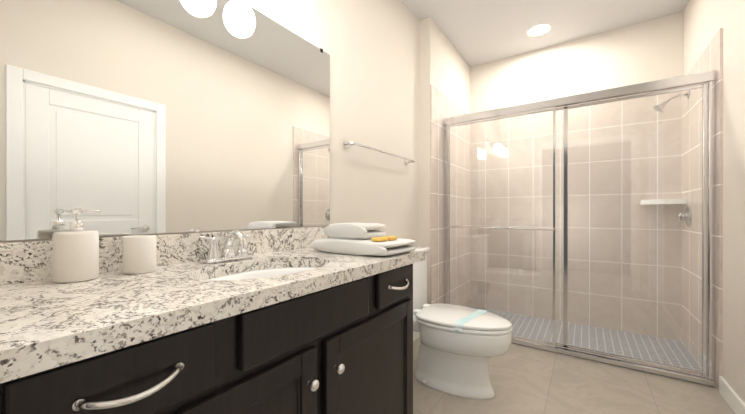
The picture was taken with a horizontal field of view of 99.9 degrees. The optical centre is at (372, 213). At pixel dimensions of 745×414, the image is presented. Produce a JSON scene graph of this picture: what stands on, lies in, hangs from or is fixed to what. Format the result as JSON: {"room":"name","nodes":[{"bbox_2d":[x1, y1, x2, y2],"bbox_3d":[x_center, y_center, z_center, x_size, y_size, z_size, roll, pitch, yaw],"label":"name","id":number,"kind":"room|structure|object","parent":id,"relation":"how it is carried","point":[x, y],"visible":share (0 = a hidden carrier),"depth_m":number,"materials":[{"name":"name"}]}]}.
{"room":"bathroom","nodes":[
{"label":"bathroom","id":0,"kind":"room"},
{"bbox_2d":[0,0,418,246],"bbox_3d":[-0.342,-0.300,1.682,0.100,2.700,4.900,0,0,34],"label":"wall","id":1,"kind":"structure","parent":0,"point":[370,48],"depth_m":2.07,"materials":[{"name":"paint"}]},
{"bbox_2d":[0,0,329,240],"bbox_3d":[-0.599,-0.410,1.207,0.008,0.951,1.283,0,0,34],"label":"mirror","id":2,"kind":"object","parent":1,"relation":"attached to","point":[130,117],"visible":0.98,"depth_m":1.04,"materials":[{"name":"clear glass"}]},
{"bbox_2d":[0,226,331,281],"bbox_3d":[-0.593,0.120,1.201,0.023,0.100,1.298,0,0,34],"label":"backsplash","id":3,"kind":"structure","parent":1,"relation":"attached to","point":[28,261],"depth_m":0.94,"materials":[{"name":"white stone"}]},
{"bbox_2d":[343,140,414,164],"bbox_3d":[0.085,-0.411,2.152,0.075,0.052,0.812,0,0,34],"label":"towel rail","id":4,"kind":"object","parent":1,"relation":"attached to","point":[346,144],"visible":1,"depth_m":1.98,"materials":[{"name":"silver metal"}]},
{"bbox_2d":[413,331,419,340],"bbox_3d":[0.096,0.999,2.211,0.030,0.100,1.135,0,0,34],"label":"baseboard","id":5,"kind":"structure","parent":1,"relation":"attached to","point":[416,335],"depth_m":2.60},
{"bbox_2d":[419,17,469,308],"bbox_3d":[0.754,-0.302,3.113,0.100,2.700,1.100,0,0,34],"label":"wall","id":6,"kind":"structure","parent":0,"point":[444,68],"depth_m":2.68,"materials":[{"name":"paint"}]},
{"bbox_2d":[430,84,470,306],"bbox_3d":[0.800,-0.019,3.082,0.012,2.135,1.100,0,0,34],"label":"wall tile","id":7,"kind":"structure","parent":6,"relation":"attached to","point":[442,106],"depth_m":2.99,"materials":[{"name":"beige tile"}]},
{"bbox_2d":[402,0,688,66],"bbox_3d":[0.459,-1.699,1.133,2.040,0.100,4.900,0,0,34],"label":"ceiling","id":8,"kind":"structure","parent":0,"point":[477,32],"depth_m":2.66,"materials":[{"name":"paint"}]},
{"bbox_2d":[526,23,551,36],"bbox_3d":[1.494,-1.648,2.812,0.210,0.006,0.210,0,0,34],"label":"recessed light","id":9,"kind":"object","parent":8,"relation":"in","point":[540,29],"visible":1,"depth_m":2.80,"materials":[{"name":"white"}]},
{"bbox_2d":[413,337,734,413],"bbox_3d":[0.459,1.101,1.137,2.040,0.100,4.900,0,0,34],"label":"floor","id":10,"kind":"structure","parent":0,"point":[526,380],"depth_m":1.85,"materials":[{"name":"tile"}]},
{"bbox_2d":[0,258,424,413],"bbox_3d":[-0.364,0.631,1.041,0.582,0.839,1.255,0,0,34],"label":"bathroom vanity","id":11,"kind":"object","parent":10,"relation":"on","point":[281,321],"depth_m":0.74,"materials":[{"name":"brown wood"}]},
{"bbox_2d":[0,246,423,373],"bbox_3d":[-0.365,0.190,1.045,0.575,0.040,1.298,0,0,34],"label":"countertop","id":12,"kind":"structure","parent":11,"relation":"on","point":[43,319],"depth_m":0.65,"materials":[{"name":"white stone"}]},
{"bbox_2d":[52,209,100,282],"bbox_3d":[-0.761,0.079,0.805,0.093,0.183,0.087,0,0,34],"label":"soap dispenser","id":13,"kind":"object","parent":12,"relation":"on","point":[75,249],"visible":1,"depth_m":0.78,"materials":[{"name":"ceramic"}]},
{"bbox_2d":[122,235,156,273],"bbox_3d":[-0.679,0.117,0.913,0.080,0.105,0.080,0,0,34],"label":"tumbler","id":14,"kind":"object","parent":12,"relation":"on","point":[138,254],"visible":0.98,"depth_m":0.88,"materials":[{"name":"ceramic"}]},
{"bbox_2d":[192,230,259,261],"bbox_3d":[-0.492,0.115,1.119,0.131,0.110,0.228,0,0,34],"label":"faucet","id":15,"kind":"object","parent":12,"relation":"on","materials":[{"name":"silver metal"}]},
{"bbox_2d":[200,262,315,281],"bbox_3d":[-0.342,0.275,1.017,0.342,0.153,0.486,0,0,34],"label":"sink","id":16,"kind":"object","parent":12,"relation":"in","point":[273,267],"depth_m":1.15,"materials":[{"name":"white ceramic"}]},
{"bbox_2d":[309,223,415,255],"bbox_3d":[-0.038,0.106,1.418,0.420,0.126,0.299,0,0,34],"label":"towels","id":17,"kind":"object","parent":12,"relation":"on","point":[359,238],"visible":1,"depth_m":1.33,"materials":[{"name":"white fabric"}]},
{"bbox_2d":[413,246,511,399],"bbox_3d":[0.440,0.647,1.972,0.815,0.805,0.470,0,0,34],"label":"toilet","id":18,"kind":"object","parent":10,"relation":"on","point":[459,346],"visible":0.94,"depth_m":1.81,"materials":[{"name":"white ceramic"}]},
{"bbox_2d":[469,306,713,386],"bbox_3d":[1.590,1.046,2.707,1.716,0.006,0.808,0,0,34],"label":"shower floor","id":19,"kind":"structure","parent":10,"relation":"on","point":[607,338],"depth_m":2.57,"materials":[{"name":"tile"}]},
{"bbox_2d":[470,12,683,113],"bbox_3d":[1.811,-0.302,3.119,2.040,2.700,0.100,0,0,34],"label":"wall","id":20,"kind":"structure","parent":0,"point":[647,51],"depth_m":2.93,"materials":[{"name":"paint"}]},
{"bbox_2d":[471,91,681,340],"bbox_3d":[1.821,-0.019,3.045,1.716,2.135,0.012,0,0,34],"label":"wall tile","id":21,"kind":"structure","parent":20,"relation":"attached to","point":[606,178],"depth_m":2.91,"materials":[{"name":"beige tile"}]},
{"bbox_2d":[640,199,686,204],"bbox_3d":[2.374,-0.096,2.563,0.258,0.040,0.160,0,0,34],"label":"corner shelf","id":22,"kind":"object","parent":20,"relation":"attached to","point":[642,202],"depth_m":2.52,"materials":[{"name":"white ceramic"}]},
{"bbox_2d":[684,0,744,402],"bbox_3d":[1.911,-0.300,1.544,0.100,2.700,2.390,0,0,34],"label":"wall","id":23,"kind":"structure","parent":0,"point":[705,21],"depth_m":1.71,"materials":[{"name":"paint"}]},
{"bbox_2d":[444,70,715,386],"bbox_3d":[1.365,0.088,2.376,1.716,1.908,0.095,0,0,34],"label":"shower door frame","id":24,"kind":"object","parent":23,"relation":"attached to","point":[705,81],"visible":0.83,"depth_m":2.21,"materials":[{"name":"glass"}]},
{"bbox_2d":[682,27,722,391],"bbox_3d":[2.287,-0.018,2.195,0.012,2.135,0.890,0,0,34],"label":"wall tile","id":25,"kind":"structure","parent":23,"relation":"attached to","point":[710,58],"depth_m":2.16,"materials":[{"name":"beige tile"}]},
{"bbox_2d":[653,90,689,112],"bbox_3d":[2.318,-0.866,2.433,0.208,0.144,0.084,0,0,34],"label":"shower head","id":26,"kind":"object","parent":25,"relation":"attached to","point":[667,101],"depth_m":2.44},
{"bbox_2d":[677,205,691,226],"bbox_3d":[2.371,0.019,2.396,0.075,0.168,0.172,0,0,34],"label":"shower valve","id":27,"kind":"object","parent":25,"relation":"attached to","point":[687,209],"depth_m":2.37,"materials":[{"name":"silver metal"}]},
{"bbox_2d":[719,376,744,413],"bbox_3d":[1.633,1.001,1.239,0.014,0.100,1.430,0,0,34],"label":"baseboard","id":28,"kind":"structure","parent":23,"relation":"attached to","point":[733,400],"depth_m":1.69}
]}

